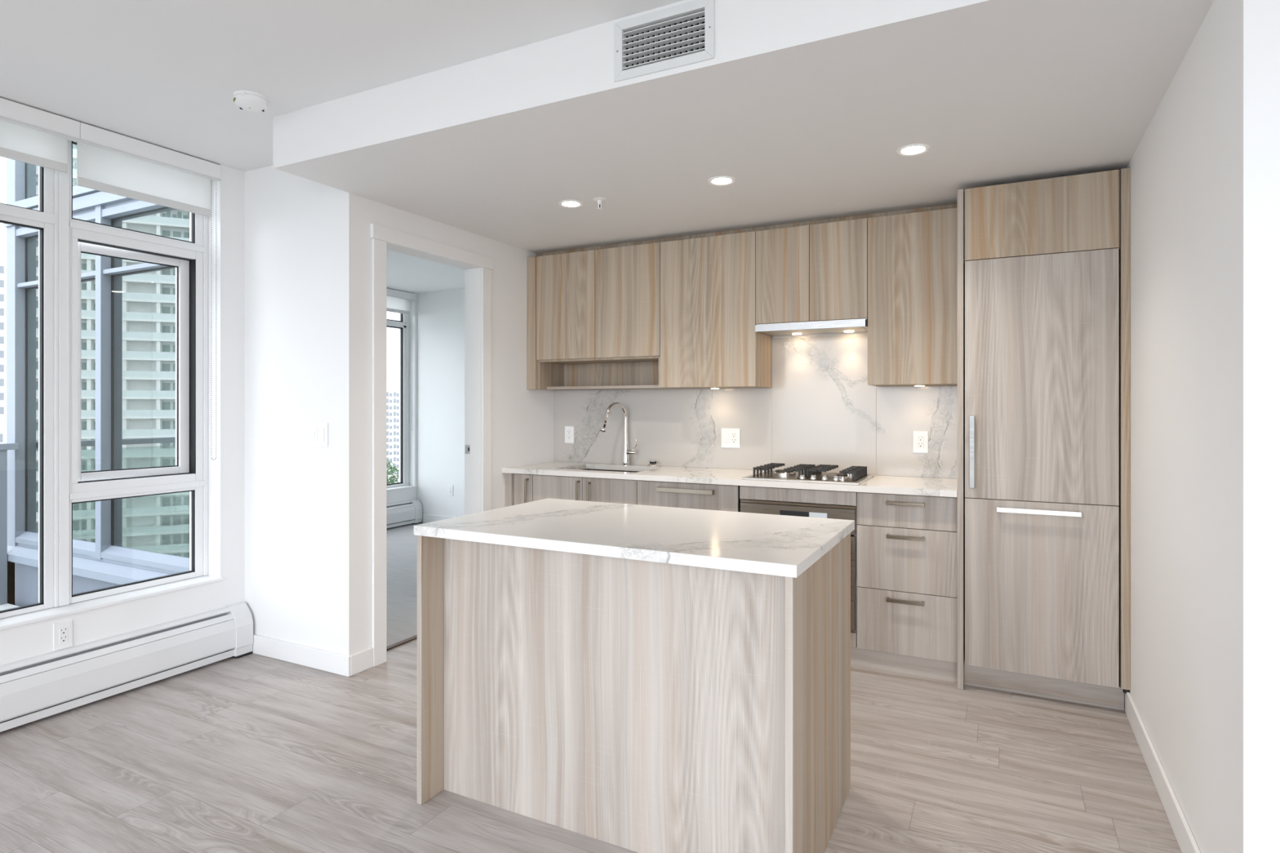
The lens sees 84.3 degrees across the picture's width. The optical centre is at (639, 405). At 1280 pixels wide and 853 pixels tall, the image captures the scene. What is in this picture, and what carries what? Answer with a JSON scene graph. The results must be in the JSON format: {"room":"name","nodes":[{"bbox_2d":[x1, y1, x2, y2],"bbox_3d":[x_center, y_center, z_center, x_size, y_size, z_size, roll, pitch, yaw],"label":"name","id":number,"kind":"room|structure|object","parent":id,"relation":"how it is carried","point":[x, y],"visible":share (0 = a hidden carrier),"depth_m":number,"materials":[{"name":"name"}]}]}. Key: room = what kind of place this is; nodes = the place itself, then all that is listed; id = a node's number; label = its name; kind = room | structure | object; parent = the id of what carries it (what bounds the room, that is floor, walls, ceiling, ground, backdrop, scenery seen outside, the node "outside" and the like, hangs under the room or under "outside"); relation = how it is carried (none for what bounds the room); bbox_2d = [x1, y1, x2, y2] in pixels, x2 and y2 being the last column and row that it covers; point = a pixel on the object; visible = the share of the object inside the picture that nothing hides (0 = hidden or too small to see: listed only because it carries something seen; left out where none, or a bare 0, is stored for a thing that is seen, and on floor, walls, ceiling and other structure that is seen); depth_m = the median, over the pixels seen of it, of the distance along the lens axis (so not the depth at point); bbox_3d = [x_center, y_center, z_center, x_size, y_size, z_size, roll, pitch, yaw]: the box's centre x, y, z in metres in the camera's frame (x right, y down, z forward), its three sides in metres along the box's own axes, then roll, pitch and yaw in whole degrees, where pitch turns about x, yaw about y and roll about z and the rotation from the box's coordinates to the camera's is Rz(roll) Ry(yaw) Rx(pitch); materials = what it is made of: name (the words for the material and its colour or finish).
{"room":"apartment kitchen","nodes":[
{"label":"apartment kitchen","id":0,"kind":"room"},
{"bbox_2d":[0,603,18,610],"bbox_3d":[-4.229,1.459,2.810,2.389,0.200,3.544,0,0,27],"label":"floor","id":1,"kind":"structure","parent":0,"point":[5,606],"depth_m":4.77,"materials":[{"name":"concrete"}]},
{"bbox_2d":[0,443,18,604],"bbox_3d":[-5.154,0.810,3.314,0.075,1.098,3.598,0,0,27],"label":"balcony railing","id":2,"kind":"object","parent":1,"relation":"on","point":[4,447],"visible":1,"depth_m":4.83,"materials":[{"name":"grey metal"}]},
{"bbox_2d":[4,158,189,606],"bbox_3d":[-3.367,0.009,4.503,2.380,8.600,0.255,0,0,27],"label":"building","id":3,"kind":"structure","parent":0,"point":[104,561],"depth_m":4.59,"materials":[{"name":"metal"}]},
{"bbox_2d":[0,164,244,665],"bbox_3d":[-3.427,0.029,1.490,0.241,2.560,5.326,0,0,27],"label":"wall","id":4,"kind":"structure","parent":0,"point":[226,473],"depth_m":3.69,"materials":[{"name":"paint"}]},
{"bbox_2d":[0,165,58,618],"bbox_3d":[-2.679,-0.178,2.975,0.069,2.136,0.371,0,0,27],"label":"window","id":5,"kind":"structure","parent":4,"relation":"in","point":[46,220],"depth_m":3.10,"materials":[{"name":"white plastic"}]},
{"bbox_2d":[0,97,80,173],"bbox_3d":[-2.577,-1.132,2.943,0.073,0.226,0.398,0,0,27],"label":"roller blind","id":6,"kind":"object","parent":4,"relation":"attached to","point":[29,135],"visible":1,"depth_m":2.98,"materials":[{"name":"white fabric"}]},
{"bbox_2d":[53,619,72,651],"bbox_3d":[-2.487,0.991,3.051,0.008,0.118,0.070,0,0,27],"label":"electrical outlet","id":7,"kind":"object","parent":4,"relation":"attached to","point":[62,631],"visible":1,"depth_m":3.05,"materials":[{"name":"white plastic"}]},
{"bbox_2d":[58,626,67,644],"bbox_3d":[-2.485,0.991,3.050,0.003,0.067,0.033,0,0,27],"label":"receptacle","id":8,"kind":"object","parent":7,"relation":"attached to","point":[63,631],"depth_m":3.05,"materials":[{"name":"white plastic"}]},
{"bbox_2d":[0,575,223,630],"bbox_3d":[-2.490,0.899,3.250,0.203,0.018,1.054,0,0,27],"label":"trim","id":9,"kind":"structure","parent":4,"relation":"attached to","point":[14,621],"depth_m":3.21,"materials":[{"name":"white paint"}]},
{"bbox_2d":[0,602,253,732],"bbox_3d":[-3.217,1.177,1.531,0.094,0.262,4.990,0,0,27],"label":"baseboard heater","id":10,"kind":"object","parent":4,"relation":"attached to","point":[32,689],"visible":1,"depth_m":3.18,"materials":[{"name":"white metal"}]},
{"bbox_2d":[58,139,208,606],"bbox_3d":[-2.478,-0.178,3.452,0.147,2.136,0.660,0,0,27],"label":"window","id":11,"kind":"structure","parent":4,"relation":"in","point":[189,473],"depth_m":3.43,"materials":[{"name":"white plastic"}]},
{"bbox_2d":[72,122,221,460],"bbox_3d":[-2.342,-0.481,3.401,0.073,1.529,0.627,0,0,27],"label":"roller blind","id":12,"kind":"object","parent":11,"relation":"attached to","point":[108,162],"visible":1,"depth_m":3.37,"materials":[{"name":"white fabric"}]},
{"bbox_2d":[72,241,417,544],"bbox_3d":[-3.333,0.029,6.510,0.230,2.560,3.247,0,0,27],"label":"wall","id":13,"kind":"structure","parent":0,"point":[148,298],"depth_m":5.39,"materials":[{"name":"paint"}]},
{"bbox_2d":[137,498,422,552],"bbox_3d":[-3.112,1.173,6.585,0.094,0.262,2.883,0,0,27],"label":"baseboard heater","id":14,"kind":"object","parent":13,"relation":"attached to","point":[409,512],"visible":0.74,"depth_m":7.51,"materials":[{"name":"white metal"}]},
{"bbox_2d":[174,267,408,516],"bbox_3d":[-3.194,-0.180,6.784,0.088,2.140,2.560,0,0,27],"label":"window","id":15,"kind":"structure","parent":13,"relation":"in","point":[402,324],"depth_m":7.85,"materials":[{"name":"white plastic"}]},
{"bbox_2d":[174,274,414,430],"bbox_3d":[-3.110,-0.486,6.750,0.073,1.519,2.538,0,0,27],"label":"roller blind","id":16,"kind":"object","parent":15,"relation":"attached to","point":[397,301],"visible":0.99,"depth_m":7.73,"materials":[{"name":"white fabric"}]},
{"bbox_2d":[174,484,416,520],"bbox_3d":[-3.128,0.899,6.756,0.130,0.018,2.572,0,0,27],"label":"trim","id":17,"kind":"structure","parent":13,"relation":"attached to","point":[184,517],"depth_m":7.56,"materials":[{"name":"white paint"}]},
{"bbox_2d":[244,164,330,652],"bbox_3d":[-1.891,0.029,3.756,0.907,2.560,0.150,0,0,27],"label":"wall pillar","id":18,"kind":"structure","parent":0,"point":[287,215],"depth_m":3.63,"materials":[{"name":"paint"}]},
{"bbox_2d":[252,634,350,676],"bbox_3d":[-1.732,1.260,3.583,0.744,0.097,0.012,0,0,27],"label":"baseboard","id":19,"kind":"structure","parent":18,"relation":"attached to","point":[331,662],"depth_m":3.56,"materials":[{"name":"white paint"}]},
{"bbox_2d":[310,422,328,447],"bbox_3d":[-1.595,0.145,3.514,0.124,0.120,0.011,0,0,27],"label":"light switch","id":20,"kind":"object","parent":18,"relation":"attached to","point":[318,431],"visible":1,"depth_m":3.51,"materials":[{"name":"white plastic"}]},
{"bbox_2d":[0,0,683,293],"bbox_3d":[0.050,-1.326,1.688,10.650,0.150,9.050,0,0,27],"label":"ceiling","id":21,"kind":"structure","parent":0,"point":[164,73],"depth_m":2.53,"materials":[{"name":"paint"}]},
{"bbox_2d":[233,89,269,112],"bbox_3d":[-1.576,-1.226,2.871,0.128,0.050,0.128,0,0,27],"label":"smoke detector","id":22,"kind":"object","parent":21,"relation":"attached to","point":[248,100],"visible":1,"depth_m":2.83,"materials":[{"name":"white plastic"}]},
{"bbox_2d":[417,288,464,523],"bbox_3d":[-1.277,0.029,7.367,3.108,2.560,0.153,0,0,27],"label":"wall","id":23,"kind":"structure","parent":0,"point":[440,314],"depth_m":7.75,"materials":[{"name":"paint"}]},
{"bbox_2d":[369,223,493,666],"bbox_3d":[-1.127,0.200,3.950,0.022,2.218,0.937,0,0,27],"label":"door frame","id":24,"kind":"structure","parent":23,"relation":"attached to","point":[380,235],"depth_m":3.60,"materials":[{"name":"white paint"}]},
{"bbox_2d":[465,444,470,453],"bbox_3d":[-1.057,0.269,4.337,0.039,0.052,0.003,0,0,27],"label":"strike plate","id":25,"kind":"object","parent":24,"relation":"attached to","point":[467,446],"visible":1,"depth_m":4.33,"materials":[{"name":"metal"}]},
{"bbox_2d":[422,514,455,523],"bbox_3d":[-1.169,1.254,7.217,2.778,0.101,0.012,0,0,27],"label":"baseboard","id":26,"kind":"structure","parent":23,"relation":"attached to","point":[427,518],"depth_m":7.78,"materials":[{"name":"white paint"}]},
{"bbox_2d":[447,484,453,496],"bbox_3d":[-2.058,0.919,7.675,0.076,0.122,0.008,0,0,27],"label":"electrical outlet","id":27,"kind":"object","parent":23,"relation":"attached to","point":[450,487],"visible":1,"depth_m":7.67,"materials":[{"name":"white plastic"}]},
{"bbox_2d":[330,186,554,656],"bbox_3d":[-0.634,0.029,5.075,0.127,2.560,3.644,0,0,27],"label":"wall","id":28,"kind":"structure","parent":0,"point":[522,419],"depth_m":3.54,"materials":[{"name":"paint"}]},
{"bbox_2d":[350,647,373,675],"bbox_3d":[-1.371,1.260,3.483,0.012,0.097,0.137,0,0,27],"label":"baseboard","id":29,"kind":"structure","parent":28,"relation":"attached to","point":[361,661],"depth_m":3.47,"materials":[{"name":"white paint"}]},
{"bbox_2d":[0,523,1181,852],"bbox_3d":[0.095,1.367,1.721,10.600,0.124,8.950,0,0,27],"label":"floor","id":30,"kind":"structure","parent":0,"point":[253,753],"depth_m":2.52,"materials":[{"name":"grey wood"}]},
{"bbox_2d":[386,635,417,649],"bbox_3d":[-1.246,1.302,4.013,0.033,0.004,0.752,0,0,27],"label":"trim","id":31,"kind":"structure","parent":30,"relation":"on","point":[411,638],"depth_m":3.89,"materials":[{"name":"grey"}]},
{"bbox_2d":[505,472,534,506],"bbox_3d":[-0.645,0.867,4.697,0.198,0.883,0.579,0,0,27],"label":"base cabinet","id":32,"kind":"object","parent":30,"relation":"on","point":[518,486],"visible":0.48,"depth_m":4.47,"materials":[{"name":"brown wood"}]},
{"bbox_2d":[533,474,638,504],"bbox_3d":[-0.229,0.818,4.484,0.735,0.785,0.579,0,0,27],"label":"base cabinet","id":33,"kind":"object","parent":30,"relation":"on","point":[544,486],"visible":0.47,"depth_m":4.24,"materials":[{"name":"brown wood"}]},
{"bbox_2d":[502,461,957,497],"bbox_3d":[0.432,0.409,4.136,2.627,0.031,0.595,0,0,27],"label":"countertop","id":34,"kind":"structure","parent":33,"relation":"on","point":[915,486],"depth_m":3.94,"materials":[{"name":"stone"}]},
{"bbox_2d":[564,468,641,479],"bbox_3d":[-0.193,0.529,4.460,0.576,0.207,0.381,0,0,27],"label":"sink","id":35,"kind":"object","parent":34,"relation":"in","point":[585,468],"visible":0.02,"depth_m":4.65,"materials":[{"name":"metal"}]},
{"bbox_2d":[600,402,637,465],"bbox_3d":[-0.152,0.186,4.598,0.273,0.414,0.113,0,0,-31],"label":"kitchen faucet","id":36,"kind":"object","parent":34,"relation":"on","point":[626,452],"visible":1,"depth_m":4.65,"materials":[{"name":"silver metal"}]},
{"bbox_2d":[647,460,658,466],"bbox_3d":[0.085,0.373,4.584,0.078,0.040,0.078,0,0,27],"label":"air gap","id":37,"kind":"object","parent":34,"relation":"on","point":[652,463],"visible":1,"depth_m":4.56,"materials":[{"name":"silver metal"}]},
{"bbox_2d":[742,462,874,484],"bbox_3d":[0.923,0.364,3.851,0.602,0.059,0.493,0,0,27],"label":"gas cooktop","id":38,"kind":"object","parent":34,"relation":"in","point":[853,475],"visible":1,"depth_m":3.77,"materials":[{"name":"metal"}]},
{"bbox_2d":[742,470,874,484],"bbox_3d":[0.923,0.388,3.851,0.602,0.011,0.493,0,0,27],"label":"tray","id":39,"kind":"object","parent":38,"relation":"on","point":[767,475],"depth_m":3.73,"materials":[{"name":"metal"}]},
{"bbox_2d":[413,497,854,852],"bbox_3d":[-0.002,0.851,2.375,1.268,0.915,0.773,0,0,27],"label":"kitchen island","id":40,"kind":"object","parent":30,"relation":"on","point":[637,678],"visible":1,"depth_m":2.11,"materials":[{"name":"beige wood"}]},
{"bbox_2d":[413,497,854,577],"bbox_3d":[-0.003,0.409,2.374,1.268,0.031,0.771,0,0,27],"label":"island countertop","id":41,"kind":"structure","parent":40,"relation":"on","point":[772,544],"depth_m":2.21,"materials":[{"name":"stone"}]},
{"bbox_2d":[637,480,740,511],"bbox_3d":[0.364,0.819,4.163,0.610,0.780,0.549,0,0,27],"label":"dishwasher","id":42,"kind":"object","parent":30,"relation":"on","point":[652,493],"visible":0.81,"depth_m":3.93,"materials":[{"name":"brown"}]},
{"bbox_2d":[739,485,857,648],"bbox_3d":[0.930,0.818,3.909,0.613,0.785,0.545,0,0,27],"label":"housing","id":43,"kind":"object","parent":30,"relation":"on","point":[747,494],"visible":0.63,"depth_m":3.64,"materials":[{"name":"brown wood"}]},
{"bbox_2d":[740,499,855,631],"bbox_3d":[0.904,0.825,3.858,0.598,0.608,0.548,0,0,27],"label":"oven","id":44,"kind":"object","parent":43,"relation":"in","point":[745,507],"visible":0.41,"depth_m":3.60,"materials":[{"name":"silver"}]},
{"bbox_2d":[850,647,957,683],"bbox_3d":[0.355,1.260,3.929,2.575,0.096,0.015,0,0,27],"label":"toe kick","id":45,"kind":"object","parent":30,"relation":"on","point":[863,658],"visible":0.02,"depth_m":3.44,"materials":[{"name":"brown wood"}]},
{"bbox_2d":[857,492,957,662],"bbox_3d":[1.401,0.818,3.651,0.459,0.785,0.576,0,0,27],"label":"base cabinet","id":46,"kind":"object","parent":30,"relation":"on","point":[907,544],"visible":0.96,"depth_m":3.42,"materials":[{"name":"brown wood"}]},
{"bbox_2d":[957,188,964,689],"bbox_3d":[1.613,0.155,3.529,0.026,2.306,0.600,0,0,27],"label":"end panel","id":47,"kind":"object","parent":30,"relation":"on","point":[961,265],"visible":0.71,"depth_m":3.26,"materials":[{"name":"brown wood"}]},
{"bbox_2d":[964,248,1119,688],"bbox_3d":[1.889,0.266,3.373,0.600,1.863,0.625,0,0,27],"label":"refrigerator","id":48,"kind":"object","parent":30,"relation":"on","point":[1042,331],"visible":1,"depth_m":3.12,"materials":[{"name":"beige wood"}]},
{"bbox_2d":[964,169,1119,263],"bbox_3d":[1.896,-0.834,3.389,0.603,0.333,0.591,0,0,27],"label":"upper cabinet","id":49,"kind":"object","parent":48,"relation":"on","point":[1081,212],"visible":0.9,"depth_m":3.12,"materials":[{"name":"brown wood"}]},
{"bbox_2d":[964,659,1124,711],"bbox_3d":[1.803,1.253,3.184,0.624,0.111,0.017,0,0,27],"label":"toe kick","id":50,"kind":"object","parent":30,"relation":"on","point":[1104,696],"visible":0.79,"depth_m":3.17,"materials":[{"name":"brown wood"}]},
{"bbox_2d":[273,0,1213,253],"bbox_3d":[2.226,-1.216,2.389,7.415,0.371,2.271,0,0,27],"label":"ceiling","id":51,"kind":"structure","parent":0,"point":[809,105],"depth_m":2.59,"materials":[{"name":"paint"}]},
{"bbox_2d":[558,200,582,208],"bbox_3d":[-0.352,-1.027,3.606,0.126,0.006,0.126,0,0,27],"label":"recessed light","id":52,"kind":"object","parent":51,"relation":"in","point":[566,203],"visible":1,"depth_m":3.60,"materials":[{"name":"white plastic"}]},
{"bbox_2d":[592,196,606,209],"bbox_3d":[-0.200,-1.005,3.530,0.068,0.049,0.068,0,0,27],"label":"sprinkler","id":53,"kind":"object","parent":51,"relation":"attached to","point":[599,199],"visible":1,"depth_m":3.52,"materials":[{"name":"white plastic"}]},
{"bbox_2d":[613,0,714,82],"bbox_3d":[0.094,-1.143,2.260,0.345,0.189,0.113,0,0,27],"label":"ceiling vent","id":54,"kind":"object","parent":51,"relation":"in","point":[689,39],"visible":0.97,"depth_m":2.22,"materials":[{"name":"white metal"}]},
{"bbox_2d":[707,176,735,185],"bbox_3d":[0.374,-1.027,3.238,0.126,0.006,0.126,0,0,27],"label":"recessed light","id":55,"kind":"object","parent":51,"relation":"in","point":[717,180],"visible":1,"depth_m":3.23,"materials":[{"name":"white"}]},
{"bbox_2d":[536,203,957,256],"bbox_3d":[0.467,-1.008,4.205,2.626,0.044,0.018,0,0,27],"label":"trim","id":56,"kind":"structure","parent":51,"relation":"attached to","point":[949,206],"depth_m":4.07,"materials":[{"name":"beige wood"}]},
{"bbox_2d":[896,143,929,155],"bbox_3d":[1.099,-1.027,2.846,0.126,0.006,0.126,0,0,27],"label":"recessed light","id":57,"kind":"object","parent":51,"relation":"in","point":[913,149],"visible":1,"depth_m":2.84,"materials":[{"name":"white"}]},
{"bbox_2d":[587,332,941,390],"bbox_3d":[0.981,0.029,4.258,3.494,2.560,0.120,0,0,27],"label":"wall","id":58,"kind":"structure","parent":0,"point":[851,333],"depth_m":4.16,"materials":[{"name":"paint"}]},
{"bbox_2d":[526,242,671,390],"bbox_3d":[-0.242,-0.547,4.629,0.977,0.877,0.333,0,0,27],"label":"upper cabinet","id":59,"kind":"object","parent":58,"relation":"attached to","point":[593,316],"visible":0.94,"depth_m":4.52,"materials":[{"name":"beige wood"}]},
{"bbox_2d":[546,385,668,390],"bbox_3d":[-0.190,-0.118,4.652,0.869,0.018,0.214,0,0,27],"label":"cubby shelf","id":60,"kind":"object","parent":59,"relation":"attached to","point":[548,387],"depth_m":4.64,"materials":[{"name":"brown wood"}]},
{"bbox_2d":[660,231,772,388],"bbox_3d":[0.460,-0.547,4.271,0.597,0.877,0.329,0,0,27],"label":"upper cabinet","id":61,"kind":"object","parent":58,"relation":"attached to","point":[708,337],"visible":0.94,"depth_m":4.12,"materials":[{"name":"beige wood"}]},
{"bbox_2d":[554,333,957,478],"bbox_3d":[0.565,-0.006,4.395,2.627,0.800,0.014,0,0,27],"label":"backsplash","id":62,"kind":"structure","parent":58,"relation":"attached to","point":[820,407],"depth_m":4.22,"materials":[{"name":"stone"}]},
{"bbox_2d":[564,426,573,443],"bbox_3d":[-0.492,0.203,4.923,0.074,0.118,0.008,0,0,27],"label":"electrical outlet","id":63,"kind":"object","parent":62,"relation":"attached to","point":[569,430],"visible":1,"depth_m":4.92,"materials":[{"name":"white plastic"}]},
{"bbox_2d":[567,430,571,439],"bbox_3d":[-0.493,0.203,4.921,0.033,0.067,0.003,0,0,27],"label":"receptacle","id":64,"kind":"object","parent":63,"relation":"attached to","point":[569,432],"depth_m":4.92,"materials":[{"name":"white plastic"}]},
{"bbox_2d":[721,428,740,448],"bbox_3d":[0.561,0.202,4.384,0.122,0.120,0.009,0,0,27],"label":"outlet","id":65,"kind":"object","parent":62,"relation":"attached to","point":[731,437],"visible":1,"depth_m":4.38,"materials":[{"name":"white plastic"}]},
{"bbox_2d":[731,432,736,444],"bbox_3d":[0.580,0.202,4.371,0.033,0.067,0.003,0,0,27],"label":"receptacle","id":66,"kind":"object","parent":65,"relation":"attached to","point":[733,434],"depth_m":4.37,"materials":[{"name":"white plastic"}]},
{"bbox_2d":[913,431,928,453],"bbox_3d":[1.540,0.200,3.882,0.078,0.120,0.008,0,0,27],"label":"electrical outlet","id":67,"kind":"object","parent":62,"relation":"attached to","point":[920,437],"visible":1,"depth_m":3.88,"materials":[{"name":"white plastic"}]},
{"bbox_2d":[917,435,924,448],"bbox_3d":[1.539,0.200,3.880,0.033,0.067,0.003,0,0,27],"label":"receptacle","id":68,"kind":"object","parent":67,"relation":"attached to","point":[920,438],"depth_m":3.88,"materials":[{"name":"white plastic"}]},
{"bbox_2d":[755,318,867,336],"bbox_3d":[0.990,-0.435,3.979,0.604,0.044,0.336,0,0,27],"label":"range hood","id":69,"kind":"object","parent":58,"relation":"attached to","point":[849,326],"visible":1,"depth_m":3.88,"materials":[{"name":"metal"}]},
{"bbox_2d":[755,217,867,324],"bbox_3d":[0.997,-0.722,3.997,0.606,0.528,0.329,0,0,27],"label":"upper cabinet","id":70,"kind":"object","parent":58,"relation":"attached to","point":[817,272],"visible":0.91,"depth_m":3.84,"materials":[{"name":"beige wood"}]},
{"bbox_2d":[867,207,957,386],"bbox_3d":[1.464,-0.547,3.757,0.442,0.877,0.329,0,0,27],"label":"upper cabinet","id":71,"kind":"object","parent":58,"relation":"attached to","point":[913,257],"visible":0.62,"depth_m":3.61,"materials":[{"name":"beige wood"}]},
{"bbox_2d":[1124,0,1279,852],"bbox_3d":[3.672,0.139,1.599,4.122,2.339,2.157,0,0,27],"label":"wall","id":72,"kind":"structure","parent":0,"point":[1205,691],"depth_m":1.78,"materials":[{"name":"paint"}]},
{"bbox_2d":[1120,167,1130,693],"bbox_3d":[2.125,0.107,3.136,0.033,2.216,0.350,0,0,27],"label":"filler panel","id":73,"kind":"object","parent":72,"relation":"attached to","point":[1125,173],"visible":0.65,"depth_m":2.98,"materials":[{"name":"beige wood"}]},
{"bbox_2d":[1124,692,1200,852],"bbox_3d":[1.710,1.259,2.304,0.012,0.100,1.620,0,0,27],"label":"baseboard","id":74,"kind":"structure","parent":72,"relation":"attached to","point":[1186,842],"depth_m":2.33,"materials":[{"name":"white paint"}]},
{"label":"outside","id":75,"kind":"structure","parent":0,"visible":0},
{"bbox_2d":[175,475,399,511],"bbox_3d":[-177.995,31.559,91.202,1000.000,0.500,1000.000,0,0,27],"label":"ground","id":76,"kind":"structure","parent":75,"point":[182,499],"depth_m":232.62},
{"bbox_2d":[0,241,6,443],"bbox_3d":[-139.689,-1.691,149.978,22.000,66.000,18.060,0,0,-43],"label":"apartment tower","id":77,"kind":"structure","parent":76,"relation":"on","point":[2,244],"depth_m":145.71,"materials":[{"name":"white"}]},
{"bbox_2d":[386,381,399,475],"bbox_3d":[-113.468,10.059,324.973,9.400,42.500,20.060,0,0,-28],"label":"apartment tower","id":78,"kind":"structure","parent":76,"relation":"on","point":[393,388],"depth_m":315.56,"materials":[{"name":"white concrete"}]},
{"bbox_2d":[386,458,399,484],"bbox_3d":[-71.273,23.212,200.006,7.527,16.193,7.223,0,0,27],"label":"leafy tree","id":79,"kind":"object","parent":76,"relation":"on","point":[392,469],"visible":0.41,"depth_m":199.85,"materials":[{"name":"green plant"}]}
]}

